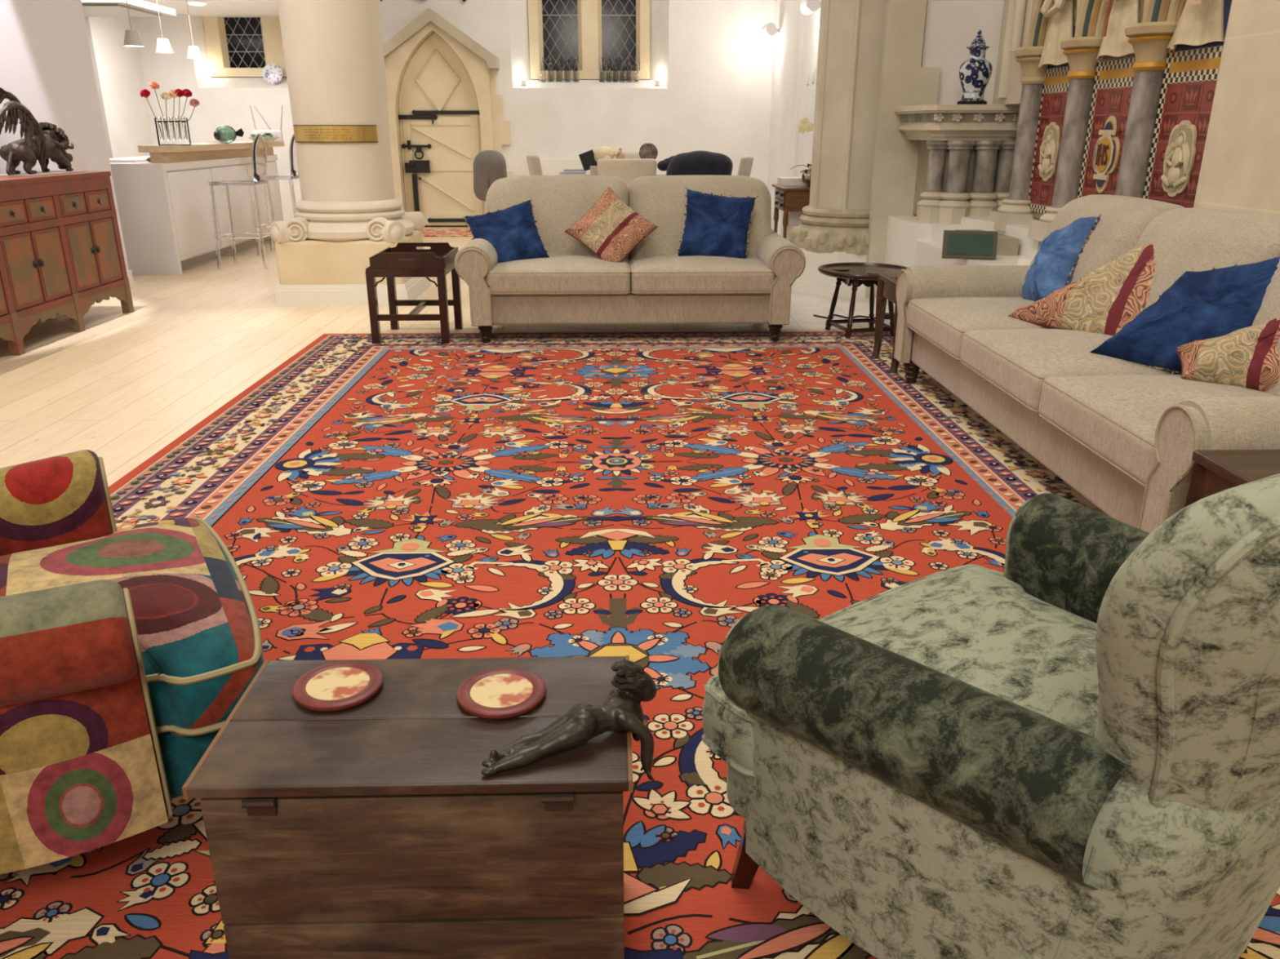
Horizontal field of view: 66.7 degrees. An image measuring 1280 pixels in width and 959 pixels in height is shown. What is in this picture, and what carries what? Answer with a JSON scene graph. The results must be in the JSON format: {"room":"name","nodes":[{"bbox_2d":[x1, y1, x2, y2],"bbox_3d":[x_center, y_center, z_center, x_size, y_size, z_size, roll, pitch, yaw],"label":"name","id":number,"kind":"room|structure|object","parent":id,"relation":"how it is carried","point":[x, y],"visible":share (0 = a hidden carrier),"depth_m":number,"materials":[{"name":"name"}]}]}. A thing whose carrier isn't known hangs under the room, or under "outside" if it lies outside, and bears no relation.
{"room":"living room","nodes":[
{"label":"living room","id":0,"kind":"room"},
{"bbox_2d":[0,0,128,271],"bbox_3d":[-4.195,-2.181,1.677,0.430,5.400,11.250,0,20,-1],"label":"wall","id":1,"kind":"structure","parent":0,"point":[46,61],"depth_m":6.82,"materials":[{"name":"white paint"}]},
{"bbox_2d":[84,17,154,158],"bbox_3d":[-6.388,-4.212,11.548,0.650,2.500,1.100,0,20,-1],"label":"wall","id":2,"kind":"structure","parent":0,"point":[117,70],"depth_m":11.31,"materials":[{"name":"white paint"}]},
{"bbox_2d":[81,0,176,17],"bbox_3d":[-5.361,-4.497,9.249,1.400,0.080,1.120,0,20,-1],"label":"extractor hood","id":3,"kind":"object","parent":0,"point":[91,8],"visible":0.5,"depth_m":9.21,"materials":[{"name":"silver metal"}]},
{"bbox_2d":[123,0,144,47],"bbox_3d":[-4.194,-4.014,7.902,0.156,0.900,0.156,0,20,-1],"label":"pendant lamp","id":4,"kind":"object","parent":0,"point":[131,37],"visible":1,"depth_m":7.99,"materials":[{"name":"grey"}]},
{"bbox_2d":[142,0,279,14],"bbox_3d":[-5.806,-5.083,9.914,4.950,0.250,3.590,0,20,-1],"label":"ceiling","id":5,"kind":"structure","parent":0,"point":[211,6],"depth_m":10.96,"materials":[{"name":"white paint"}]},
{"bbox_2d":[155,0,173,53],"bbox_3d":[-4.527,-4.473,9.110,0.156,0.860,0.156,0,20,-1],"label":"pendant lamp","id":6,"kind":"object","parent":5,"relation":"hanging from","point":[163,46],"visible":1,"depth_m":9.19,"materials":[{"name":"grey"}]},
{"bbox_2d":[186,0,202,58],"bbox_3d":[-4.832,-4.963,10.414,0.156,0.825,0.156,0,20,-1],"label":"pendant lamp","id":7,"kind":"object","parent":5,"relation":"hanging from","point":[193,52],"visible":1,"depth_m":10.48,"materials":[{"name":"grey"}]},
{"bbox_2d":[0,225,844,486],"bbox_3d":[-2.031,-0.559,5.275,12.200,0.100,16.800,0,20,-1],"label":"floor","id":8,"kind":"structure","parent":0,"point":[122,388],"depth_m":5.62,"materials":[{"name":"beige wood"}]},
{"bbox_2d":[0,171,133,355],"bbox_3d":[-3.771,-1.272,5.710,0.495,0.945,2.094,0,20,-1],"label":"sideboard","id":9,"kind":"object","parent":8,"relation":"on","point":[61,252],"visible":1,"depth_m":5.91,"materials":[{"name":"red paint"}]},
{"bbox_2d":[0,87,85,176],"bbox_3d":[-3.795,-2.114,5.893,0.275,0.514,0.995,0,20,-1],"label":"sculpture","id":10,"kind":"object","parent":9,"relation":"on","point":[42,141],"visible":1,"depth_m":5.93,"materials":[{"name":"black metal"}]},
{"bbox_2d":[109,141,284,274],"bbox_3d":[-4.684,-2.828,9.818,1.350,1.075,3.020,0,20,-1],"label":"kitchen island","id":11,"kind":"object","parent":8,"relation":"on","point":[164,206],"visible":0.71,"depth_m":8.73,"materials":[{"name":"white paint"}]},
{"bbox_2d":[154,116,191,145],"bbox_3d":[-4.080,-3.043,8.491,0.260,0.234,0.085,-8,21,-20],"label":"vase","id":12,"kind":"object","parent":11,"relation":"on","point":[159,121],"visible":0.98,"depth_m":8.47,"materials":[{"name":"black metal"}]},
{"bbox_2d":[213,124,244,143],"bbox_3d":[-4.008,-3.367,9.476,0.284,0.170,0.099,-4,20,-11],"label":"fish","id":13,"kind":"object","parent":11,"relation":"on","point":[225,134],"visible":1,"depth_m":9.44},
{"bbox_2d":[249,105,283,142],"bbox_3d":[-3.992,-3.818,10.426,0.352,0.373,0.057,0,20,-1],"label":"router","id":14,"kind":"object","parent":11,"relation":"on","point":[277,132],"visible":0.76,"depth_m":10.44,"materials":[{"name":"white plastic"}]},
{"bbox_2d":[208,133,275,269],"bbox_3d":[-3.648,-2.555,8.924,0.466,1.170,0.432,0,20,-1],"label":"bar stool","id":15,"kind":"object","parent":8,"relation":"on","point":[259,151],"visible":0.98,"depth_m":8.84,"materials":[{"name":"white plastic"}]},
{"bbox_2d":[249,134,299,255],"bbox_3d":[-3.654,-2.895,9.864,0.466,1.170,0.432,0,20,-1],"label":"bar stool","id":16,"kind":"object","parent":8,"relation":"on","point":[294,171],"visible":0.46,"depth_m":9.72,"materials":[{"name":"white plastic"}]},
{"bbox_2d":[270,0,431,306],"bbox_3d":[-2.177,-3.951,6.596,0.968,5.380,0.968,0,20,-1],"label":"stone column","id":17,"kind":"structure","parent":8,"relation":"on","point":[348,212],"depth_m":6.92,"materials":[{"name":"stone"}]},
{"bbox_2d":[293,124,377,142],"bbox_3d":[-2.170,-2.441,6.860,0.592,0.116,0.165,0,20,-1],"label":"brass plaque","id":18,"kind":"object","parent":17,"relation":"attached to","point":[302,133],"visible":1,"depth_m":6.82,"materials":[{"name":"brown"}]},
{"bbox_2d":[364,260,462,343],"bbox_3d":[-1.367,-1.100,5.954,0.455,0.455,0.555,0,20,-1],"label":"tray stand","id":19,"kind":"object","parent":8,"relation":"on","point":[390,274],"visible":0.84,"depth_m":5.72,"materials":[{"name":"brown wood"}]},
{"bbox_2d":[368,242,457,268],"bbox_3d":[-1.351,-1.353,5.857,0.432,0.088,0.532,0,20,-1],"label":"tray","id":20,"kind":"object","parent":19,"relation":"on","point":[404,255],"visible":0.97,"depth_m":5.62,"materials":[{"name":"brown wood"}]},
{"bbox_2d":[421,228,472,236],"bbox_3d":[-2.361,-3.028,11.926,1.300,0.016,0.800,0,20,-1],"label":"door mat","id":21,"kind":"object","parent":8,"relation":"on","point":[453,232],"visible":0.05,"depth_m":11.82,"materials":[{"name":"fabric"}]},
{"bbox_2d":[526,153,542,175],"bbox_3d":[-0.822,-2.839,10.001,0.659,0.970,0.512,-3,20,-8],"label":"dining chair","id":22,"kind":"object","parent":8,"relation":"on","point":[533,160],"visible":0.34,"depth_m":9.62,"materials":[{"name":"grey fabric"}]},
{"bbox_2d":[596,158,657,186],"bbox_3d":[-0.118,-2.379,8.732,0.512,0.970,0.659,0,20,-1],"label":"dining chair","id":23,"kind":"object","parent":8,"relation":"on","point":[628,170],"visible":0.31,"depth_m":8.30,"materials":[{"name":"grey fabric"}]},
{"bbox_2d":[0,331,1279,958],"bbox_3d":[-0.062,0.437,2.343,3.620,0.023,8.010,0,20,-1],"label":"rug","id":24,"kind":"object","parent":8,"relation":"on","point":[638,495],"visible":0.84,"depth_m":3.16,"materials":[{"name":"red fabric"}]},
{"bbox_2d":[0,449,264,875],"bbox_3d":[-1.129,0.192,1.648,0.854,0.946,0.875,-11,23,-28],"label":"armchair","id":25,"kind":"object","parent":24,"relation":"on","point":[125,653],"visible":0.93,"depth_m":1.53,"materials":[{"name":"multicoloured"}]},
{"bbox_2d":[0,517,264,736],"bbox_3d":[-1.030,0.259,1.737,0.614,0.176,0.736,-11,23,-28],"label":"seat cushion","id":26,"kind":"object","parent":25,"relation":"on","point":[196,620],"depth_m":1.63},
{"bbox_2d":[182,655,632,958],"bbox_3d":[-0.292,0.534,1.431,0.560,0.438,0.310,0,20,-1],"label":"wooden chest","id":27,"kind":"object","parent":24,"relation":"on","point":[375,828],"visible":0.86,"depth_m":1.28,"materials":[{"name":"brown wood"}]},
{"bbox_2d":[292,661,383,711],"bbox_3d":[-0.439,0.300,1.415,0.128,0.012,0.128,0,20,-1],"label":"decorative plate","id":28,"kind":"object","parent":27,"relation":"on","point":[339,686],"visible":1,"depth_m":1.41,"materials":[{"name":"red ceramic"}]},
{"bbox_2d":[456,667,546,719],"bbox_3d":[-0.199,0.306,1.397,0.128,0.012,0.128,0,20,-1],"label":"decorative plate","id":29,"kind":"object","parent":27,"relation":"on","point":[498,693],"visible":1,"depth_m":1.39,"materials":[{"name":"red ceramic"}]},
{"bbox_2d":[480,659,656,780],"bbox_3d":[-0.093,0.335,1.298,0.257,0.153,0.095,-7,21,-19],"label":"statuette","id":30,"kind":"object","parent":27,"relation":"on","point":[622,711],"visible":1,"depth_m":1.28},
{"bbox_2d":[454,174,805,342],"bbox_3d":[-0.064,-1.396,6.052,2.044,0.922,0.968,0,20,-1],"label":"sofa","id":31,"kind":"object","parent":24,"relation":"on","point":[653,284],"visible":0.9,"depth_m":5.76,"materials":[{"name":"fabric"}]},
{"bbox_2d":[462,197,549,262],"bbox_3d":[-0.815,-1.480,5.953,0.519,0.456,0.291,-4,20,-12],"label":"cushion","id":32,"kind":"object","parent":31,"relation":"on","point":[512,231],"visible":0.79,"depth_m":5.90,"materials":[{"name":"blue fabric"}]},
{"bbox_2d":[484,254,630,295],"bbox_3d":[-0.486,-1.277,5.966,0.844,0.180,0.720,0,20,-1],"label":"seat cushion","id":33,"kind":"object","parent":31,"relation":"on","point":[557,274],"depth_m":5.64,"materials":[{"name":"fabric"}]},
{"bbox_2d":[485,175,629,259],"bbox_3d":[-0.535,-1.626,6.201,0.926,0.592,0.386,0,20,-1],"label":"cushion","id":34,"kind":"object","parent":31,"relation":"on","point":[559,202],"depth_m":6.06,"materials":[{"name":"fabric"}]},
{"bbox_2d":[564,186,657,262],"bbox_3d":[-0.175,-1.532,5.951,0.506,0.487,0.295,-12,23,-29],"label":"cushion","id":35,"kind":"object","parent":31,"relation":"on","point":[611,229],"visible":0.98,"depth_m":5.89,"materials":[{"name":"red fabric"}]},
{"bbox_2d":[629,174,774,259],"bbox_3d":[0.395,-1.634,6.223,0.926,0.592,0.386,0,20,-1],"label":"cushion","id":36,"kind":"object","parent":31,"relation":"on","point":[660,200],"depth_m":6.09,"materials":[{"name":"fabric"}]},
{"bbox_2d":[629,254,775,294],"bbox_3d":[0.364,-1.284,5.987,0.844,0.180,0.720,0,20,-1],"label":"seat cushion","id":37,"kind":"object","parent":31,"relation":"on","point":[649,274],"depth_m":5.66,"materials":[{"name":"fabric"}]},
{"bbox_2d":[677,186,758,258],"bbox_3d":[0.473,-1.559,6.011,0.504,0.476,0.232,2,20,6],"label":"cushion","id":38,"kind":"object","parent":31,"relation":"on","point":[715,225],"visible":0.9,"depth_m":5.96,"materials":[{"name":"blue fabric"}]},
{"bbox_2d":[817,262,907,338],"bbox_3d":[1.378,-1.105,6.020,0.570,0.401,0.570,0,20,-1],"label":"round side table","id":39,"kind":"object","parent":24,"relation":"on","point":[857,275],"visible":0.79,"depth_m":5.96,"materials":[{"name":"brown wood"}]},
{"bbox_2d":[870,273,898,373],"bbox_3d":[1.525,-0.831,5.176,0.473,0.471,0.430,0,20,-1],"label":"side table","id":40,"kind":"object","parent":24,"relation":"on","point":[886,282],"visible":0.23,"depth_m":5.26,"materials":[{"name":"brown wood"}]},
{"bbox_2d":[702,473,1279,958],"bbox_3d":[0.614,0.283,1.396,0.875,0.946,0.854,-15,25,-36],"label":"armchair","id":41,"kind":"object","parent":24,"relation":"on","point":[1071,751],"visible":1,"depth_m":1.15,"materials":[{"name":"green fabric"}]},
{"bbox_2d":[702,565,1098,769],"bbox_3d":[0.544,0.340,1.515,0.736,0.176,0.614,-15,25,-36],"label":"seat cushion","id":42,"kind":"object","parent":41,"relation":"on","point":[1024,636],"depth_m":1.50,"materials":[{"name":"green fabric"}]},
{"bbox_2d":[1185,449,1279,506],"bbox_3d":[1.612,0.255,2.139,0.603,0.496,0.575,0,20,-1],"label":"side table","id":43,"kind":"object","parent":24,"relation":"on","point":[1214,471],"visible":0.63,"depth_m":2.25,"materials":[{"name":"brown wood"}]},
{"bbox_2d":[893,194,1279,533],"bbox_3d":[1.811,-0.515,3.618,0.998,0.922,2.694,0,20,-1],"label":"sofa","id":44,"kind":"object","parent":8,"relation":"on","point":[1125,435],"visible":0.63,"depth_m":3.35,"materials":[{"name":"fabric"}]},
{"bbox_2d":[906,297,1053,361],"bbox_3d":[1.680,-0.702,4.380,0.750,0.180,0.777,0,20,-1],"label":"seat cushion","id":45,"kind":"object","parent":44,"relation":"on","point":[943,322],"depth_m":4.28,"materials":[{"name":"fabric"}]},
{"bbox_2d":[1022,213,1101,301],"bbox_3d":[1.906,-0.955,4.387,0.286,0.502,0.527,3,20,8],"label":"cushion","id":46,"kind":"object","parent":44,"relation":"on","point":[1053,267],"visible":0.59,"depth_m":4.24,"materials":[{"name":"blue fabric"}]},
{"bbox_2d":[960,328,1181,413],"bbox_3d":[1.700,-0.436,3.643,0.750,0.180,0.777,0,20,-1],"label":"seat cushion","id":47,"kind":"object","parent":44,"relation":"on","point":[1017,362],"depth_m":3.52,"materials":[{"name":"fabric"}]},
{"bbox_2d":[1008,244,1156,335],"bbox_3d":[1.854,-0.770,3.764,0.292,0.478,0.891,-15,25,-36],"label":"cushion","id":48,"kind":"object","parent":44,"relation":"on","point":[1111,295],"visible":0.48,"depth_m":3.77,"materials":[{"name":"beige fabric"}]},
{"bbox_2d":[1027,194,1184,283],"bbox_3d":[2.034,-0.957,4.354,0.386,0.592,0.833,0,20,-1],"label":"cushion","id":49,"kind":"object","parent":44,"relation":"on","point":[1123,220],"depth_m":4.09,"materials":[{"name":"fabric"}]},
{"bbox_2d":[1038,374,1276,484],"bbox_3d":[1.720,-0.169,2.907,0.750,0.180,0.777,0,20,-1],"label":"seat cushion","id":50,"kind":"object","parent":44,"relation":"on","point":[1115,417],"depth_m":2.90,"materials":[{"name":"fabric"}]},
{"bbox_2d":[1089,257,1279,374],"bbox_3d":[1.885,-0.568,3.194,0.750,0.466,0.286,19,27,41],"label":"cushion","id":51,"kind":"object","parent":44,"relation":"on","point":[1214,303],"visible":0.74,"depth_m":3.18,"materials":[{"name":"blue fabric"}]},
{"bbox_2d":[1135,208,1279,309],"bbox_3d":[2.056,-0.672,3.567,0.386,0.592,0.833,0,20,-1],"label":"cushion","id":52,"kind":"object","parent":44,"relation":"on","point":[1183,240],"depth_m":3.44,"materials":[{"name":"fabric"}]},
{"bbox_2d":[1176,318,1279,391],"bbox_3d":[1.904,-0.421,2.950,0.476,0.328,0.219,11,23,28],"label":"cushion","id":53,"kind":"object","parent":44,"relation":"on","point":[1247,357],"visible":0.92,"depth_m":2.97,"materials":[{"name":"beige fabric"}]},
{"bbox_2d":[1252,259,1279,396],"bbox_3d":[2.077,-0.388,2.781,0.386,0.592,0.833,0,20,-1],"label":"cushion","id":54,"kind":"object","parent":44,"relation":"on","point":[1269,309],"depth_m":2.99,"materials":[{"name":"fabric"}]},
{"bbox_3d":[-0.107,-2.663,9.831,1.240,0.755,1.200,0,20,-1],"label":"dining table","id":55,"kind":"object","parent":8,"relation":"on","visible":0},
{"bbox_2d":[590,165,597,175],"bbox_3d":[-0.339,-2.970,9.395,0.280,0.120,0.200,0,20,-1],"label":"basket","id":56,"kind":"object","parent":55,"relation":"on","point":[593,169],"visible":0.14,"depth_m":9.29,"materials":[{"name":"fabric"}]},
{"bbox_2d":[593,146,614,162],"bbox_3d":[-0.339,-3.110,9.340,0.220,0.180,0.187,0,20,-1],"label":"round vase","id":57,"kind":"object","parent":56,"relation":"on","point":[603,152],"visible":0.61,"depth_m":9.27,"materials":[{"name":"beige ceramic"}]},
{"bbox_2d":[639,142,657,159],"bbox_3d":[0.081,-3.072,9.369,0.160,0.329,0.158,15,25,36],"label":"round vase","id":58,"kind":"object","parent":55,"relation":"on","point":[647,150],"visible":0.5,"depth_m":9.33,"materials":[{"name":"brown ceramic"}]},
{"bbox_3d":[-0.678,-2.907,9.353,0.288,0.030,0.184,0,20,-1],"label":"book","id":59,"kind":"object","parent":55,"relation":"on","visible":0},
{"bbox_2d":[559,172,586,175],"bbox_3d":[-0.648,-2.936,9.343,0.248,0.030,0.184,0,20,-1],"label":"book","id":60,"kind":"object","parent":59,"relation":"on","point":[561,173],"visible":0.74,"depth_m":9.26,"materials":[{"name":"white paper"}]},
{"bbox_2d":[563,169,586,173],"bbox_3d":[-0.628,-2.962,9.335,0.208,0.025,0.184,0,20,-1],"label":"book","id":61,"kind":"object","parent":60,"relation":"on","point":[565,171],"visible":1,"depth_m":9.25,"materials":[{"name":"white paper"}]},
{"bbox_2d":[578,149,597,171],"bbox_3d":[-0.496,-3.081,9.382,0.186,0.198,0.120,0,20,-1],"label":"box","id":62,"kind":"object","parent":61,"relation":"on","point":[587,158],"visible":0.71,"depth_m":9.32,"materials":[{"name":"black plastic"}]},
{"bbox_3d":[-1.138,-2.505,9.080,0.659,0.970,0.512,-1,20,-3],"label":"dining chair","id":63,"kind":"object","parent":8,"relation":"on","visible":0},
{"bbox_2d":[473,150,506,201],"bbox_3d":[-1.373,-2.794,8.953,0.298,0.460,0.558,-1,20,-3],"label":"coat","id":64,"kind":"object","parent":63,"relation":"hanging from","point":[489,166],"visible":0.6,"depth_m":8.71,"materials":[{"name":"grey fabric"}]},
{"bbox_2d":[133,0,775,220],"bbox_3d":[-2.236,-5.901,11.953,12.200,5.400,0.600,0,20,-1],"label":"wall","id":65,"kind":"structure","parent":0,"point":[712,61],"depth_m":12.07,"materials":[{"name":"white paint"}]},
{"bbox_2d":[202,16,286,76],"bbox_3d":[-4.811,-5.846,11.919,1.090,1.680,0.170,0,20,-1],"label":"window","id":66,"kind":"structure","parent":65,"relation":"in","point":[237,46],"depth_m":12.05,"materials":[{"name":"stone"}]},
{"bbox_2d":[262,63,282,84],"bbox_3d":[-4.530,-5.003,11.991,0.246,0.246,0.084,0,20,-1],"label":"plate","id":67,"kind":"object","parent":65,"relation":"on","point":[272,73],"visible":1,"depth_m":11.97,"materials":[{"name":"ceramic"}]},
{"bbox_2d":[398,31,484,225],"bbox_3d":[-2.510,-4.384,12.258,1.060,2.300,0.145,0,20,-1],"label":"door","id":68,"kind":"structure","parent":65,"relation":"in","point":[439,115],"depth_m":12.29,"materials":[{"name":"beige paint"}]},
{"bbox_2d":[383,7,511,213],"bbox_3d":[-2.428,-4.455,12.131,1.600,2.560,0.360,0,20,-1],"label":"trim","id":69,"kind":"structure","parent":65,"relation":"attached to","point":[481,64],"depth_m":11.90,"materials":[{"name":"stone"}]},
{"bbox_2d":[547,56,554,81],"bbox_3d":[-1.119,-5.153,12.200,0.076,0.285,0.074,0,20,-1],"label":"glass bottle","id":70,"kind":"object","parent":65,"relation":"on","point":[550,66],"visible":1,"depth_m":12.18,"materials":[{"name":"white"}]},
{"bbox_2d":[539,159,582,175],"bbox_3d":[-1.027,-3.924,12.308,0.600,0.240,0.140,0,20,-1],"label":"trim","id":71,"kind":"structure","parent":65,"relation":"attached to","point":[552,166],"depth_m":12.23,"materials":[{"name":"white paint"}]},
{"bbox_2d":[527,0,649,79],"bbox_3d":[-0.634,-6.542,11.886,1.510,3.050,0.170,0,20,-1],"label":"window","id":72,"kind":"structure","parent":65,"relation":"in","point":[588,30],"depth_m":12.21,"materials":[{"name":"stone"}]},
{"bbox_2d":[767,0,821,235],"bbox_3d":[1.750,-5.033,9.555,0.160,5.400,4.700,0,20,-1],"label":"wall","id":73,"kind":"structure","parent":0,"point":[795,48],"depth_m":10.70,"materials":[{"name":"white paint"}]},
{"bbox_2d":[760,22,780,38],"bbox_3d":[1.547,-5.305,11.482,0.204,0.167,0.142,-8,21,-20],"label":"wall light","id":74,"kind":"object","parent":73,"relation":"attached to","point":[768,30],"visible":1,"depth_m":11.43,"materials":[{"name":"white paint"}]},
{"bbox_2d":[800,0,820,14],"bbox_3d":[1.629,-4.481,9.176,0.204,0.167,0.142,-8,21,-20],"label":"wall light","id":75,"kind":"object","parent":73,"relation":"attached to","point":[807,6],"visible":0.98,"depth_m":9.13,"materials":[{"name":"glass"}]},
{"bbox_2d":[728,292,894,330],"bbox_3d":[1.633,-2.121,9.436,2.250,0.004,6.800,0,20,-1],"label":"floor tiles","id":76,"kind":"structure","parent":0,"point":[803,307],"depth_m":6.78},
{"bbox_2d":[737,155,753,177],"bbox_3d":[0.752,-2.631,9.428,0.659,0.970,0.512,2,20,5],"label":"dining chair","id":77,"kind":"object","parent":76,"relation":"on","point":[746,161],"visible":0.27,"depth_m":9.05,"materials":[{"name":"grey fabric"}]},
{"bbox_2d":[772,184,810,238],"bbox_3d":[1.388,-2.194,8.552,0.400,0.745,0.600,0,20,-1],"label":"table","id":78,"kind":"object","parent":76,"relation":"on","point":[788,198],"visible":0.51,"depth_m":8.23,"materials":[{"name":"brown wood"}]},
{"bbox_2d":[777,177,806,186],"bbox_3d":[1.353,-2.634,8.583,0.240,0.060,0.260,0,20,-1],"label":"box","id":79,"kind":"object","parent":78,"relation":"on","point":[782,181],"visible":0.71,"depth_m":8.46,"materials":[{"name":"white paint"}]},
{"bbox_2d":[791,116,813,186],"bbox_3d":[1.477,-2.817,8.206,0.318,0.661,0.240,-11,23,-28],"label":"orchid","id":80,"kind":"object","parent":78,"relation":"on","point":[805,124],"visible":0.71,"depth_m":8.13,"materials":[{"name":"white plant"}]},
{"bbox_2d":[780,210,803,239],"bbox_3d":[1.468,-2.190,8.840,0.327,0.500,0.406,0,20,-1],"label":"drawer unit","id":81,"kind":"object","parent":76,"relation":"on","point":[794,220],"visible":0.22,"depth_m":8.59,"materials":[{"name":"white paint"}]},
{"bbox_2d":[788,0,928,297],"bbox_3d":[1.661,-4.073,6.932,0.979,5.380,0.979,0,20,-1],"label":"stone pier","id":82,"kind":"object","parent":76,"relation":"on","point":[833,228],"visible":0.59,"depth_m":7.24,"materials":[{"name":"stone"}]},
{"bbox_3d":[0.525,-2.466,8.973,0.512,0.970,0.659,0,20,-1],"label":"dining chair","id":83,"kind":"object","parent":76,"relation":"on","visible":0},
{"bbox_2d":[666,151,733,175],"bbox_3d":[0.528,-2.680,8.651,0.594,0.469,0.356,0,20,-1],"label":"coat","id":84,"kind":"object","parent":83,"relation":"hanging from","point":[695,162],"visible":0.48,"depth_m":8.48,"materials":[{"name":"black fabric"}]},
{"bbox_2d":[921,0,1004,104],"bbox_3d":[2.234,-3.968,6.613,0.650,5.400,0.180,0,20,-1],"label":"wall","id":85,"kind":"structure","parent":0,"point":[952,26],"depth_m":6.83,"materials":[{"name":"white paint"}]},
{"bbox_2d":[865,0,940,297],"bbox_3d":[1.912,-3.928,6.502,0.400,5.400,0.080,0,20,-1],"label":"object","id":86,"kind":"structure","parent":85,"relation":"attached to","point":[904,82],"depth_m":6.92,"materials":[{"name":"paint"}]},
{"bbox_2d":[884,215,961,306],"bbox_3d":[2.192,-1.549,6.966,0.700,0.610,0.800,0,20,-1],"label":"trim","id":87,"kind":"structure","parent":85,"relation":"attached to","point":[903,233],"depth_m":6.75,"materials":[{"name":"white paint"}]},
{"bbox_2d":[894,104,1020,224],"bbox_3d":[2.193,-2.182,6.732,0.742,0.760,0.810,0,20,-1],"label":"shelf","id":88,"kind":"object","parent":87,"relation":"on","point":[966,152],"visible":0.91,"depth_m":6.46,"materials":[{"name":"stone"}]},
{"bbox_2d":[956,30,992,104],"bbox_3d":[2.201,-2.697,6.370,0.208,0.456,0.208,0,20,-1],"label":"ginger jar","id":89,"kind":"object","parent":88,"relation":"on","point":[975,73],"visible":0.93,"depth_m":6.32,"materials":[{"name":"blue ceramic"}]},
{"bbox_2d":[992,0,1008,104],"bbox_3d":[2.662,-3.389,5.015,0.180,5.400,3.600,0,20,-1],"label":"wall","id":90,"kind":"structure","parent":0,"point":[996,100],"depth_m":6.84,"materials":[{"name":"paint"}]},
{"bbox_2d":[914,216,1039,265],"bbox_3d":[2.243,-1.081,5.600,0.670,0.660,2.750,0,20,-1],"label":"trim","id":91,"kind":"structure","parent":90,"relation":"attached to","point":[927,253],"depth_m":5.96,"materials":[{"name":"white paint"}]},
{"bbox_2d":[941,230,998,259],"bbox_3d":[1.915,-1.363,5.647,0.300,0.157,0.074,4,20,12],"label":"television","id":92,"kind":"object","parent":91,"relation":"on","point":[957,244],"visible":1,"depth_m":5.63,"materials":[{"name":"plastic"}]},
{"bbox_2d":[988,46,1048,231],"bbox_3d":[2.393,-2.066,5.934,0.338,1.045,0.276,0,20,-1],"label":"column","id":93,"kind":"structure","parent":91,"relation":"on","point":[1015,209],"depth_m":5.89,"materials":[{"name":"grey stone"}]},
{"bbox_2d":[1026,0,1081,46],"bbox_3d":[2.359,-2.713,5.358,0.131,0.577,0.692,0,20,-1],"label":"pointed arch","id":94,"kind":"object","parent":93,"relation":"on","point":[1039,25],"visible":0.31,"depth_m":5.66,"materials":[{"name":"stone"}]},
{"bbox_2d":[1027,36,1102,241],"bbox_3d":[2.409,-1.848,5.332,0.338,1.045,0.276,0,20,-1],"label":"column","id":95,"kind":"structure","parent":91,"relation":"on","point":[1082,53],"depth_m":5.25,"materials":[{"name":"grey stone"}]},
{"bbox_2d":[1074,0,1146,37],"bbox_3d":[2.376,-2.510,4.719,0.131,0.629,0.752,0,20,-1],"label":"pointed arch","id":96,"kind":"object","parent":95,"relation":"on","point":[1092,15],"visible":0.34,"depth_m":5.05,"materials":[{"name":"stone"}]},
{"bbox_2d":[956,229,1041,256],"bbox_3d":[2.326,-1.196,5.242,0.520,0.120,2.250,0,20,-1],"label":"trim","id":97,"kind":"structure","parent":90,"relation":"attached to","point":[1006,245],"depth_m":5.80,"materials":[{"name":"stone"}]},
{"bbox_2d":[1115,21,1177,198],"bbox_3d":[2.427,-1.612,4.673,0.338,1.050,0.276,0,20,-1],"label":"column","id":98,"kind":"structure","parent":97,"relation":"on","point":[1149,41],"depth_m":4.56,"materials":[{"name":"grey stone"}]},
{"bbox_2d":[1142,0,1186,23],"bbox_3d":[2.394,-2.272,4.061,0.131,0.629,0.752,0,20,-1],"label":"pointed arch","id":99,"kind":"object","parent":98,"relation":"on","point":[1155,11],"visible":0.48,"depth_m":4.41,"materials":[{"name":"stone"}]},
{"bbox_2d":[996,0,1035,104],"bbox_3d":[2.443,-3.848,4.431,0.278,3.940,2.505,0,20,-1],"label":"trim","id":100,"kind":"structure","parent":90,"relation":"attached to","point":[1019,13],"depth_m":6.04,"materials":[{"name":"stone"}]},
{"bbox_2d":[1028,0,1076,218],"bbox_3d":[2.410,-2.227,5.572,0.259,1.425,0.570,0,20,-1],"label":"tile panel","id":101,"kind":"object","parent":90,"relation":"attached to","point":[1063,13],"visible":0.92,"depth_m":5.62,"materials":[{"name":"red tile"}]},
{"bbox_2d":[1076,0,1144,198],"bbox_3d":[2.427,-1.989,4.915,0.259,1.425,0.590,0,20,-1],"label":"tile panel","id":102,"kind":"object","parent":90,"relation":"attached to","point":[1114,74],"visible":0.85,"depth_m":4.96,"materials":[{"name":"red tile"}]},
{"bbox_2d":[1142,0,1231,208],"bbox_3d":[2.443,-1.754,4.266,0.262,1.425,0.590,0,20,-1],"label":"tile panel","id":103,"kind":"object","parent":90,"relation":"attached to","point":[1196,45],"visible":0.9,"depth_m":4.31,"materials":[{"name":"red tile"}]},
{"bbox_2d":[1193,0,1279,217],"bbox_3d":[2.582,-1.576,0.004,0.610,5.400,7.350,0,20,-1],"label":"stone wall","id":104,"kind":"structure","parent":0,"point":[1240,170],"depth_m":3.71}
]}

